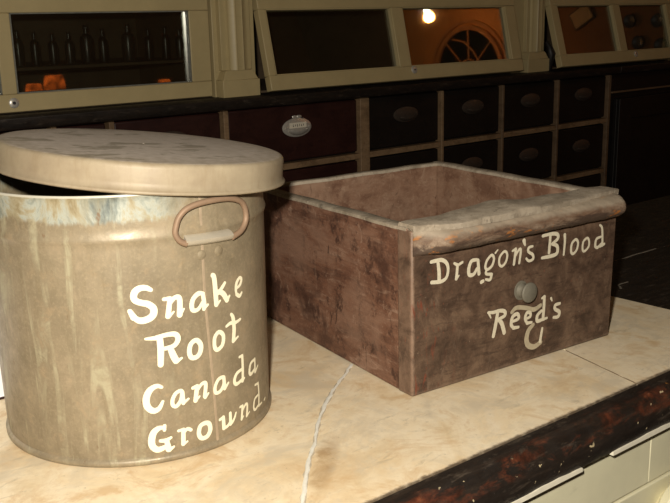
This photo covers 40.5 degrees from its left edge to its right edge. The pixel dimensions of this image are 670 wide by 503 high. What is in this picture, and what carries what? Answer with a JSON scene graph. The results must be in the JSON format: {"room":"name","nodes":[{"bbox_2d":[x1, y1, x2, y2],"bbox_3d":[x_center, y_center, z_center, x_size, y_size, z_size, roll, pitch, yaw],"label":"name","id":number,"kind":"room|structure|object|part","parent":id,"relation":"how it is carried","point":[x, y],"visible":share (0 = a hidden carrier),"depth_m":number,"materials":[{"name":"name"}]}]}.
{"room":"pharmacy","nodes":[
{"label":"pharmacy","id":0,"kind":"room"},
{"bbox_3d":[1.178,1.064,0.777,6.800,0.050,4.500,-13,18,-38],"label":"floor","id":1,"kind":"structure","parent":0,"visible":0},
{"bbox_2d":[0,65,620,186],"bbox_3d":[-0.188,0.170,2.118,2.202,1.090,0.434,-13,18,-38],"label":"base cabinet","id":2,"kind":"object","parent":1,"relation":"on","point":[552,125],"visible":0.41,"depth_m":2.07,"materials":[{"name":"black wood"}]},
{"bbox_3d":[-0.444,-0.165,1.596,0.090,0.112,0.018,-13,18,-38],"label":"drawer","id":3,"kind":"part","parent":2,"relation":"part of","materials":[{"name":"red wood"}]},
{"bbox_3d":[-0.311,-0.195,1.701,0.222,0.112,0.018,-13,18,-38],"label":"drawer","id":4,"kind":"part","parent":2,"relation":"part of","materials":[{"name":"red wood"}]},
{"bbox_3d":[-0.301,-0.205,1.685,0.076,0.034,0.015,-13,18,-38],"label":"label pull","id":5,"kind":"part","parent":2,"relation":"part of","materials":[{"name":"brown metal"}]},
{"bbox_3d":[-0.085,-0.246,1.880,0.330,0.112,0.018,-13,18,-38],"label":"drawer","id":6,"kind":"part","parent":2,"relation":"part of","materials":[{"name":"red wood"}]},
{"bbox_3d":[-0.074,-0.257,1.865,0.074,0.045,0.015,-13,18,-38],"label":"label pull","id":7,"kind":"part","parent":2,"relation":"part of","materials":[{"name":"silver metal"}]},
{"bbox_3d":[-0.082,-0.114,1.913,0.330,0.121,0.018,-13,18,-38],"label":"drawer","id":8,"kind":"part","parent":2,"relation":"part of","materials":[{"name":"red wood"}]},
{"bbox_2d":[0,0,669,113],"bbox_3d":[0.224,-0.598,2.261,3.280,0.310,0.435,-13,18,-38],"label":"display cabinet","id":9,"kind":"object","parent":2,"relation":"on","point":[233,48],"visible":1,"depth_m":1.97,"materials":[{"name":"beige paint"}]},
{"bbox_3d":[-0.526,-0.243,1.491,0.017,0.017,0.003,-13,18,-38],"label":"lock plate","id":10,"kind":"part","parent":9,"relation":"part of","materials":[{"name":"silver metal"}]},
{"bbox_2d":[13,30,24,65],"bbox_3d":[-0.572,-0.367,1.639,0.017,0.064,0.017,-11,17,-32],"label":"bottle","id":11,"kind":"object","parent":9,"relation":"on","point":[18,46],"visible":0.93,"depth_m":1.63,"materials":[{"name":"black glass"}]},
{"bbox_2d":[30,32,40,65],"bbox_3d":[-0.547,-0.370,1.659,0.017,0.060,0.017,-11,17,-32],"label":"bottle","id":12,"kind":"object","parent":9,"relation":"on","point":[34,44],"visible":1,"depth_m":1.65,"materials":[{"name":"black glass"}]},
{"bbox_2d":[48,33,58,64],"bbox_3d":[-0.521,-0.374,1.680,0.017,0.056,0.017,-11,17,-32],"label":"bottle","id":13,"kind":"object","parent":9,"relation":"on","point":[52,45],"visible":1,"depth_m":1.68,"materials":[{"name":"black glass"}]},
{"bbox_2d":[64,32,74,63],"bbox_3d":[-0.496,-0.381,1.699,0.017,0.058,0.017,-11,17,-32],"label":"bottle","id":14,"kind":"object","parent":9,"relation":"on","point":[68,44],"visible":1,"depth_m":1.69,"materials":[{"name":"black glass"}]},
{"bbox_2d":[79,25,94,62],"bbox_3d":[-0.470,-0.393,1.719,0.025,0.070,0.025,-11,17,-32],"label":"bottle","id":15,"kind":"object","parent":9,"relation":"on","point":[86,40],"visible":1,"depth_m":1.71,"materials":[{"name":"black glass"}]},
{"bbox_2d":[16,57,186,70],"bbox_3d":[-0.711,-0.323,1.625,0.930,0.006,0.260,-13,18,-38],"label":"shelf","id":16,"kind":"object","parent":9,"relation":"attached to","point":[114,62],"depth_m":1.78,"materials":[{"name":"brown wood"}]},
{"bbox_2d":[98,29,108,61],"bbox_3d":[-0.444,-0.394,1.740,0.017,0.062,0.017,-11,17,-32],"label":"bottle","id":17,"kind":"object","parent":9,"relation":"on","point":[102,41],"visible":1,"depth_m":1.74,"materials":[{"name":"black glass"}]},
{"bbox_3d":[-0.531,-0.404,1.463,0.750,0.040,0.018,-13,18,-38],"label":"rail","id":18,"kind":"part","parent":9,"relation":"part of","materials":[{"name":"beige paint"}]},
{"bbox_3d":[-0.527,-0.246,1.503,0.750,0.029,0.018,-13,18,-38],"label":"rail","id":19,"kind":"part","parent":9,"relation":"part of","materials":[{"name":"beige paint"}]},
{"bbox_2d":[121,24,135,60],"bbox_3d":[-0.403,-0.407,1.772,0.025,0.070,0.025,-11,17,-32],"label":"bottle","id":20,"kind":"object","parent":9,"relation":"on","point":[127,39],"visible":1,"depth_m":1.76,"materials":[{"name":"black glass"}]},
{"bbox_2d":[144,29,153,59],"bbox_3d":[-0.369,-0.410,1.800,0.017,0.060,0.017,-11,17,-32],"label":"bottle","id":21,"kind":"object","parent":9,"relation":"on","point":[148,42],"visible":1,"depth_m":1.79,"materials":[{"name":"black glass"}]},
{"bbox_2d":[161,26,170,58],"bbox_3d":[-0.340,-0.419,1.823,0.017,0.064,0.017,-11,17,-32],"label":"bottle","id":22,"kind":"object","parent":9,"relation":"on","point":[165,41],"visible":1,"depth_m":1.82,"materials":[{"name":"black glass"}]},
{"bbox_2d":[175,29,184,57],"bbox_3d":[-0.315,-0.421,1.843,0.017,0.058,0.017,-11,17,-32],"label":"bottle","id":23,"kind":"object","parent":9,"relation":"on","point":[179,42],"visible":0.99,"depth_m":1.84,"materials":[{"name":"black glass"}]},
{"bbox_3d":[-0.200,-0.402,1.746,0.095,0.202,0.022,-13,18,-38],"label":"post","id":24,"kind":"part","parent":9,"relation":"part of","materials":[{"name":"beige paint"}]},
{"bbox_3d":[0.135,-0.551,1.986,0.757,0.040,0.018,-13,5,-38],"label":"rail","id":25,"kind":"part","parent":9,"relation":"part of","materials":[{"name":"beige paint"}]},
{"bbox_3d":[0.163,-0.391,1.997,0.757,0.029,0.018,-13,5,-38],"label":"rail","id":26,"kind":"part","parent":9,"relation":"part of","materials":[{"name":"beige paint"}]},
{"bbox_3d":[0.174,-0.399,1.993,0.017,0.017,0.003,-13,5,-38],"label":"lock plate","id":27,"kind":"part","parent":9,"relation":"part of","materials":[{"name":"silver metal"}]},
{"bbox_3d":[0.478,-0.554,2.284,0.125,0.202,0.022,-13,18,-38],"label":"post","id":28,"kind":"part","parent":9,"relation":"part of","materials":[{"name":"beige paint"}]},
{"bbox_3d":[0.754,-0.690,2.474,0.570,0.040,0.018,-13,2,-38],"label":"rail","id":29,"kind":"part","parent":9,"relation":"part of","materials":[{"name":"beige paint"}]},
{"bbox_3d":[0.786,-0.530,2.479,0.570,0.029,0.018,-13,2,-38],"label":"rail","id":30,"kind":"part","parent":9,"relation":"part of","materials":[{"name":"beige paint"}]},
{"bbox_3d":[1.052,-0.683,2.738,0.190,0.202,0.022,-13,18,-38],"label":"post","id":31,"kind":"part","parent":9,"relation":"part of","materials":[{"name":"beige paint"}]},
{"bbox_3d":[0.152,-0.299,2.068,0.219,0.112,0.018,-13,18,-38],"label":"drawer","id":32,"kind":"part","parent":2,"relation":"part of","materials":[{"name":"black wood"}]},
{"bbox_3d":[0.155,-0.167,2.101,0.219,0.121,0.018,-13,18,-38],"label":"drawer","id":33,"kind":"part","parent":2,"relation":"part of","materials":[{"name":"black wood"}]},
{"bbox_3d":[0.165,-0.310,2.055,0.076,0.034,0.015,-13,18,-38],"label":"label pull","id":34,"kind":"part","parent":2,"relation":"part of","materials":[{"name":"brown metal"}]},
{"bbox_3d":[-0.083,-0.180,1.890,2.172,0.012,0.020,-13,18,-38],"label":"rail","id":35,"kind":"part","parent":2,"relation":"part of","materials":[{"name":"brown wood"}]},
{"bbox_3d":[0.328,-0.206,2.238,0.202,0.121,0.018,-13,18,-38],"label":"drawer","id":36,"kind":"part","parent":2,"relation":"part of","materials":[{"name":"black wood"}]},
{"bbox_3d":[0.325,-0.339,2.204,0.202,0.112,0.018,-13,18,-38],"label":"drawer","id":37,"kind":"part","parent":2,"relation":"part of","materials":[{"name":"black wood"}]},
{"bbox_3d":[0.341,-0.213,2.226,0.076,0.034,0.015,-13,18,-38],"label":"label pull","id":38,"kind":"part","parent":2,"relation":"part of","materials":[{"name":"brown metal"}]},
{"bbox_3d":[0.338,-0.349,2.192,0.076,0.034,0.015,-13,18,-38],"label":"label pull","id":39,"kind":"part","parent":2,"relation":"part of","materials":[{"name":"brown metal"}]},
{"bbox_3d":[0.495,-0.244,2.371,0.206,0.121,0.018,-13,18,-38],"label":"drawer","id":40,"kind":"part","parent":2,"relation":"part of","materials":[{"name":"black wood"}]},
{"bbox_3d":[0.509,-0.251,2.359,0.076,0.034,0.015,-13,18,-38],"label":"label pull","id":41,"kind":"part","parent":2,"relation":"part of","materials":[{"name":"brown metal"}]},
{"bbox_3d":[0.492,-0.376,2.337,0.206,0.112,0.018,-13,18,-38],"label":"drawer","id":42,"kind":"part","parent":2,"relation":"part of","materials":[{"name":"black wood"}]},
{"bbox_3d":[0.505,-0.387,2.324,0.076,0.034,0.015,-13,18,-38],"label":"label pull","id":43,"kind":"part","parent":2,"relation":"part of","materials":[{"name":"brown metal"}]},
{"bbox_3d":[-0.080,-0.044,1.925,2.172,0.012,0.020,-13,18,-38],"label":"rail","id":44,"kind":"part","parent":2,"relation":"part of","materials":[{"name":"brown wood"}]},
{"bbox_3d":[0.672,-0.146,2.543,0.213,0.120,0.018,-13,18,-38],"label":"drawer","id":45,"kind":"part","parent":2,"relation":"part of","materials":[{"name":"black wood"}]},
{"bbox_3d":[0.668,-0.283,2.508,0.213,0.121,0.018,-13,18,-38],"label":"drawer","id":46,"kind":"part","parent":2,"relation":"part of","materials":[{"name":"black wood"}]},
{"bbox_3d":[0.682,-0.290,2.496,0.076,0.034,0.015,-13,18,-38],"label":"label pull","id":47,"kind":"part","parent":2,"relation":"part of","materials":[{"name":"brown metal"}]},
{"bbox_3d":[0.665,-0.415,2.474,0.213,0.112,0.018,-13,18,-38],"label":"drawer","id":48,"kind":"part","parent":2,"relation":"part of","materials":[{"name":"black wood"}]},
{"bbox_3d":[0.678,-0.426,2.462,0.076,0.034,0.015,-13,18,-38],"label":"label pull","id":49,"kind":"part","parent":2,"relation":"part of","materials":[{"name":"brown metal"}]},
{"bbox_2d":[373,195,669,502],"bbox_3d":[0.408,0.461,1.300,3.200,0.900,0.523,-12,18,-37],"label":"counter","id":50,"kind":"object","parent":1,"relation":"on","point":[615,449],"depth_m":0.79,"materials":[{"name":"beige paint"}]},
{"bbox_2d":[0,316,635,502],"bbox_3d":[-0.324,0.188,0.656,1.376,0.020,0.464,-12,18,-37],"label":"marble slab","id":51,"kind":"object","parent":50,"relation":"on","point":[332,430],"visible":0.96,"depth_m":0.73,"materials":[{"name":"beige stone"}]},
{"bbox_2d":[0,368,4,399],"bbox_3d":[-0.384,0.086,0.801,0.160,0.109,0.082,-12,18,-37],"label":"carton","id":52,"kind":"object","parent":51,"relation":"on","point":[1,383],"visible":0.02,"depth_m":0.82,"materials":[{"name":"white cardboard"}]},
{"bbox_2d":[0,174,270,467],"bbox_3d":[-0.170,0.036,0.772,0.230,0.210,0.236,-11,17,-32],"label":"tin canister","id":53,"kind":"object","parent":51,"relation":"on","point":[133,328],"visible":0.92,"depth_m":0.68,"materials":[{"name":"metal"}]},
{"bbox_2d":[0,128,284,195],"bbox_3d":[-0.159,-0.076,0.748,0.235,0.049,0.236,-14,19,-41],"label":"lid","id":54,"kind":"object","parent":53,"relation":"on","point":[133,162],"visible":1,"depth_m":0.67,"materials":[{"name":"metal"}]},
{"bbox_3d":[-0.090,-0.023,0.677,0.010,0.036,0.072,12,19,43],"label":"handle","id":55,"kind":"part","parent":53,"relation":"part of","materials":[{"name":"metal"}]},
{"bbox_2d":[263,161,625,395],"bbox_3d":[0.107,0.005,0.972,0.283,0.158,0.311,-11,17,-33],"label":"wooden drawer","id":56,"kind":"object","parent":51,"relation":"on","point":[423,277],"visible":0.99,"depth_m":0.87,"materials":[{"name":"brown wood"}]},
{"bbox_3d":[-0.006,0.025,0.914,0.013,0.152,0.284,-10,16,-30],"label":"panel","id":57,"kind":"part","parent":56,"relation":"part of","materials":[{"name":"brown wood"}]},
{"bbox_3d":[0.028,-0.021,1.097,0.242,0.148,0.010,-11,17,-33],"label":"panel","id":58,"kind":"part","parent":56,"relation":"part of","materials":[{"name":"brown wood"}]},
{"bbox_3d":[0.204,-0.014,1.053,0.013,0.150,0.284,-10,16,-30],"label":"panel","id":59,"kind":"part","parent":56,"relation":"part of","materials":[{"name":"brown wood"}]},
{"bbox_3d":[0.171,0.033,0.869,0.268,0.151,0.020,-11,17,-33],"label":"panel","id":60,"kind":"part","parent":56,"relation":"part of","materials":[{"name":"brown wood"}]},
{"bbox_3d":[0.178,-0.026,0.837,0.261,0.024,0.027,-11,17,-33],"label":"lip moulding","id":61,"kind":"part","parent":56,"relation":"part of","materials":[{"name":"brown wood"}]},
{"bbox_3d":[0.176,0.037,0.860,0.018,0.019,0.001,-11,17,-33],"label":"knob plate","id":62,"kind":"part","parent":56,"relation":"part of","materials":[{"name":"silver metal"}]},
{"bbox_3d":[0.180,0.038,0.856,0.020,0.020,0.012,-11,17,-33],"label":"knob","id":63,"kind":"part","parent":56,"relation":"part of","materials":[{"name":"grey metal"}]},
{"bbox_3d":[0.542,0.084,1.018,3.200,0.036,0.025,-12,18,-37],"label":"edge moulding","id":64,"kind":"part","parent":50,"relation":"part of","materials":[{"name":"brown wood"}]},
{"bbox_3d":[0.102,0.226,0.695,0.476,0.060,0.005,-12,18,-37],"label":"rail","id":65,"kind":"part","parent":50,"relation":"part of","materials":[{"name":"beige paint"}]},
{"bbox_2d":[563,296,669,384],"bbox_3d":[0.215,0.070,1.069,0.219,0.020,0.464,-12,18,-37],"label":"marble slab","id":66,"kind":"object","parent":50,"relation":"on","point":[635,348],"visible":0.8,"depth_m":0.92,"materials":[{"name":"beige stone"}]},
{"bbox_3d":[0.273,0.299,0.852,0.892,0.164,0.006,-12,18,-37],"label":"drawer","id":67,"kind":"part","parent":50,"relation":"part of","materials":[{"name":"beige paint"}]},
{"bbox_3d":[0.454,0.149,0.965,0.423,0.060,0.005,-12,18,-37],"label":"rail","id":68,"kind":"part","parent":50,"relation":"part of","materials":[{"name":"beige paint"}]},
{"bbox_3d":[0.325,0.249,0.859,0.062,0.068,0.030,-12,18,-37],"label":"knob","id":69,"kind":"part","parent":50,"relation":"part of","materials":[{"name":"beige paint"}]},
{"bbox_2d":[606,60,669,204],"bbox_3d":[1.097,-0.119,3.137,1.128,1.090,0.434,-13,18,-38],"label":"base cabinet","id":70,"kind":"object","parent":1,"relation":"on","point":[638,161],"visible":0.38,"depth_m":2.66,"materials":[{"name":"black wood"}]},
{"bbox_3d":[0.978,-0.442,2.712,0.340,0.060,0.010,-13,18,-38],"label":"door rail","id":71,"kind":"part","parent":70,"relation":"part of","materials":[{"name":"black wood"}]}
]}

